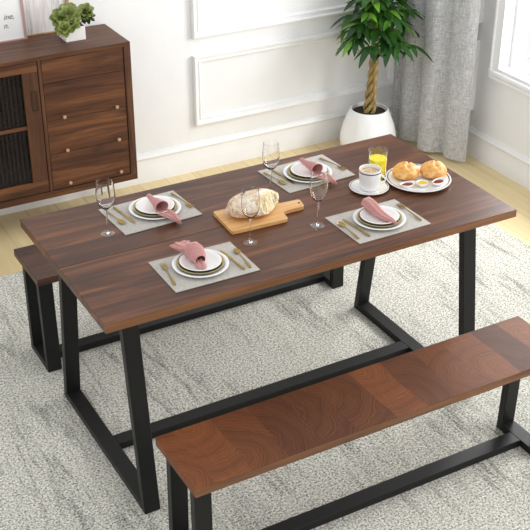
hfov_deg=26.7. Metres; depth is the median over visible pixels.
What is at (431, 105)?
curtain
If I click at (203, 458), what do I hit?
bench
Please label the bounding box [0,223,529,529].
area rug
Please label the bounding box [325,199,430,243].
placemat
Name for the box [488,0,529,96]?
window
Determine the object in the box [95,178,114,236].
wine glass
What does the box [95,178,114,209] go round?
bowl
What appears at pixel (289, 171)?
charger plate
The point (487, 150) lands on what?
baseboard
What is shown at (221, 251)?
table knife
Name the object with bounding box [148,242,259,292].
placemat
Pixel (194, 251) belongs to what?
napkin
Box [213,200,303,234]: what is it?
cutting board
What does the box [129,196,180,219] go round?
dinner plate
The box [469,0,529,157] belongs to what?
wall
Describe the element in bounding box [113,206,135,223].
table knife
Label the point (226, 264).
dinner plate
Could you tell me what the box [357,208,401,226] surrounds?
charger plate
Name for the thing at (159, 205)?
napkin
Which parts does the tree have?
pot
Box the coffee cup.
[359,164,385,191]
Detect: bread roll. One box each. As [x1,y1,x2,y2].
[392,161,419,179]
[420,160,446,178]
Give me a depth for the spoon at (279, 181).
3.97 m
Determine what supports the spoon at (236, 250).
on the placemat at (183, 283)
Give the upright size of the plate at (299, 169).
0.013 m
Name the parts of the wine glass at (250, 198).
stem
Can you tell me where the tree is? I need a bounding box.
[330,0,432,144]
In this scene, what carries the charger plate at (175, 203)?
on the dinner plate at (178, 208)
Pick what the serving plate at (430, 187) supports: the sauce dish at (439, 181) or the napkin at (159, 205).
the sauce dish at (439, 181)
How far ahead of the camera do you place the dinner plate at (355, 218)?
3.68 m
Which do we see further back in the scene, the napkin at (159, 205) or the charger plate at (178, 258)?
the napkin at (159, 205)
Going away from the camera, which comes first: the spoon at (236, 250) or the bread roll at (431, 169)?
the spoon at (236, 250)
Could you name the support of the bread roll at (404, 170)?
on the serving plate at (430, 187)
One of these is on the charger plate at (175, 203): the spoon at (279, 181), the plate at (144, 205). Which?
the plate at (144, 205)
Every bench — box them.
[14,244,343,371]
[155,316,529,529]
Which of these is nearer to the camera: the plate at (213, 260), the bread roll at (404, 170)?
the plate at (213, 260)
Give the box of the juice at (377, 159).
[368,154,387,178]
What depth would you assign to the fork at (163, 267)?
3.40 m
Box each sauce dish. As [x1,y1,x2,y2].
[400,181,414,187]
[416,179,427,186]
[432,177,444,185]
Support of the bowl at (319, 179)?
on the wine glass at (318, 180)
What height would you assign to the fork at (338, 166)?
0.006 m
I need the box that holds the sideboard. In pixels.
[0,24,137,208]
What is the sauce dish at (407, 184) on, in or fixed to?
on the serving plate at (430, 187)
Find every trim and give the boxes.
[190,0,396,38]
[192,25,395,125]
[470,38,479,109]
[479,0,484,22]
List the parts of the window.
sill, frame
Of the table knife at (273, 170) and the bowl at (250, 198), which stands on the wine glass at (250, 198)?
the bowl at (250, 198)
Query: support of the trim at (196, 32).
attached to the wall at (162, 47)
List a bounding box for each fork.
[160,262,175,285]
[171,192,194,207]
[319,157,347,169]
[396,203,421,220]
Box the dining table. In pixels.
[20,134,516,513]
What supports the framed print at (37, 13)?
on the sideboard
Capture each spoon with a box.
[104,210,125,223]
[233,248,251,267]
[263,172,285,183]
[337,221,358,238]
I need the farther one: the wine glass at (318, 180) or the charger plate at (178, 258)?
the wine glass at (318, 180)
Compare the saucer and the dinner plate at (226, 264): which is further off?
the saucer
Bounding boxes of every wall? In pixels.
[69,0,397,154]
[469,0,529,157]
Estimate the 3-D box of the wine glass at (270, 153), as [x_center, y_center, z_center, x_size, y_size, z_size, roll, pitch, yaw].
[0.020,-0.335,3.856,0.060,0.189,0.060,-15,33,-25]
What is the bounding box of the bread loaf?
[225,188,278,217]
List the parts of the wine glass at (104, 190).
stem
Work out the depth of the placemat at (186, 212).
3.73 m
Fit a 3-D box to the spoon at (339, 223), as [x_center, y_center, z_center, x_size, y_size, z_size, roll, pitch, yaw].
[0.273,-0.114,3.649,0.023,0.006,0.127,-15,33,-24]
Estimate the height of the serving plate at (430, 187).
0.014 m
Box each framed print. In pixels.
[0,0,26,42]
[23,0,68,36]
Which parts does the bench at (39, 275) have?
leg, seat, leg, leg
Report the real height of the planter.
0.062 m
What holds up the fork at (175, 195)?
on the placemat at (186, 212)
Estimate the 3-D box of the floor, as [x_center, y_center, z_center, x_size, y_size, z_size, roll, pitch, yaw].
[0.088,1.126,3.113,5.344,0.100,6.230,-15,33,-25]
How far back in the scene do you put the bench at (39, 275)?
4.32 m
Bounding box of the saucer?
[349,178,388,194]
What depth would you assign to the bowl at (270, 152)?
3.81 m
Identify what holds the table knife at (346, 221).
on the placemat at (412, 222)
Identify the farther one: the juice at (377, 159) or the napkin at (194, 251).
the juice at (377, 159)
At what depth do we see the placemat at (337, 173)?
4.03 m
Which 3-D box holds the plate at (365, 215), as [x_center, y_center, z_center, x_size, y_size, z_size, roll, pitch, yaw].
[0.381,-0.162,3.708,0.131,0.013,0.131,-15,33,-25]
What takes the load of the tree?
on the floor
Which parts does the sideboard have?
glass pane, door rail, door rail, handle, panel, panel, drawer, drawer, drawer, drawer, panel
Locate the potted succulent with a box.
[49,2,95,41]
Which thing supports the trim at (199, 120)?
attached to the wall at (162, 47)
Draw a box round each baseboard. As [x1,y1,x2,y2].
[0,100,392,215]
[466,125,529,189]
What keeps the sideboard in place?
on the floor
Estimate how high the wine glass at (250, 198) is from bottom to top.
0.189 m
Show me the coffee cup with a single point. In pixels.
(370, 175)
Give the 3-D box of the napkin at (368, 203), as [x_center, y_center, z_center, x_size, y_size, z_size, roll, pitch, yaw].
[0.376,-0.180,3.701,0.049,0.042,0.162,-15,33,-25]
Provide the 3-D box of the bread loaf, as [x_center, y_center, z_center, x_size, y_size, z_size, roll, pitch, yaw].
[-0.045,-0.212,3.729,0.141,0.072,0.190,12,32,19]
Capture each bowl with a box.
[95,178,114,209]
[241,186,259,218]
[262,140,279,169]
[310,170,327,201]
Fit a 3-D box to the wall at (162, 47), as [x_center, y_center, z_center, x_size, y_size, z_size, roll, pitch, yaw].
[-1.403,-1.419,4.727,5.344,2.704,0.120,-15,33,-25]
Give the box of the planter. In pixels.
[59,23,85,41]
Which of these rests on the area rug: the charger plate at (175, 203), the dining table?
the dining table
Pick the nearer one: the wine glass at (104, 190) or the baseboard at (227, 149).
the wine glass at (104, 190)
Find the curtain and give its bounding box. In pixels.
[392,0,480,161]
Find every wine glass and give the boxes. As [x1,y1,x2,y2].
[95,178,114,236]
[241,186,259,242]
[262,140,279,189]
[310,170,327,225]
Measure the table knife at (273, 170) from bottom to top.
0.005 m
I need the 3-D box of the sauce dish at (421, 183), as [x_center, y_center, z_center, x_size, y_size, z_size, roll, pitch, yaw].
[0.556,-0.287,3.942,0.045,0.014,0.042,-15,33,-25]
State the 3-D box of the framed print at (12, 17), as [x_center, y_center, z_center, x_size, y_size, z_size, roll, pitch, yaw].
[-1.260,-1.218,4.815,0.412,0.550,0.052,-15,33,-25]
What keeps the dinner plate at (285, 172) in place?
on the placemat at (337, 173)
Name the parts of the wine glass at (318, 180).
stem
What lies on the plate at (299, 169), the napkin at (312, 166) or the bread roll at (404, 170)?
the napkin at (312, 166)
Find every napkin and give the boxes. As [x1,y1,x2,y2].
[146,193,181,223]
[169,240,206,269]
[299,157,337,184]
[361,197,396,223]
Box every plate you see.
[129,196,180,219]
[133,197,176,215]
[135,196,173,213]
[172,249,228,277]
[176,251,224,273]
[179,250,221,270]
[283,162,331,182]
[287,163,328,179]
[291,162,326,176]
[353,205,405,229]
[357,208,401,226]
[360,206,399,223]
[386,164,450,191]
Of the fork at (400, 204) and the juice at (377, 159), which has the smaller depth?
the fork at (400, 204)
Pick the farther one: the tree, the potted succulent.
the tree
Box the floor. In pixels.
[0,131,529,275]
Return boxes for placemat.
[99,190,201,234]
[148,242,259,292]
[258,154,354,192]
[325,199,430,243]
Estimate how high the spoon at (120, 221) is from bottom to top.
0.006 m
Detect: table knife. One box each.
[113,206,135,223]
[220,250,244,269]
[272,169,294,183]
[343,219,369,236]

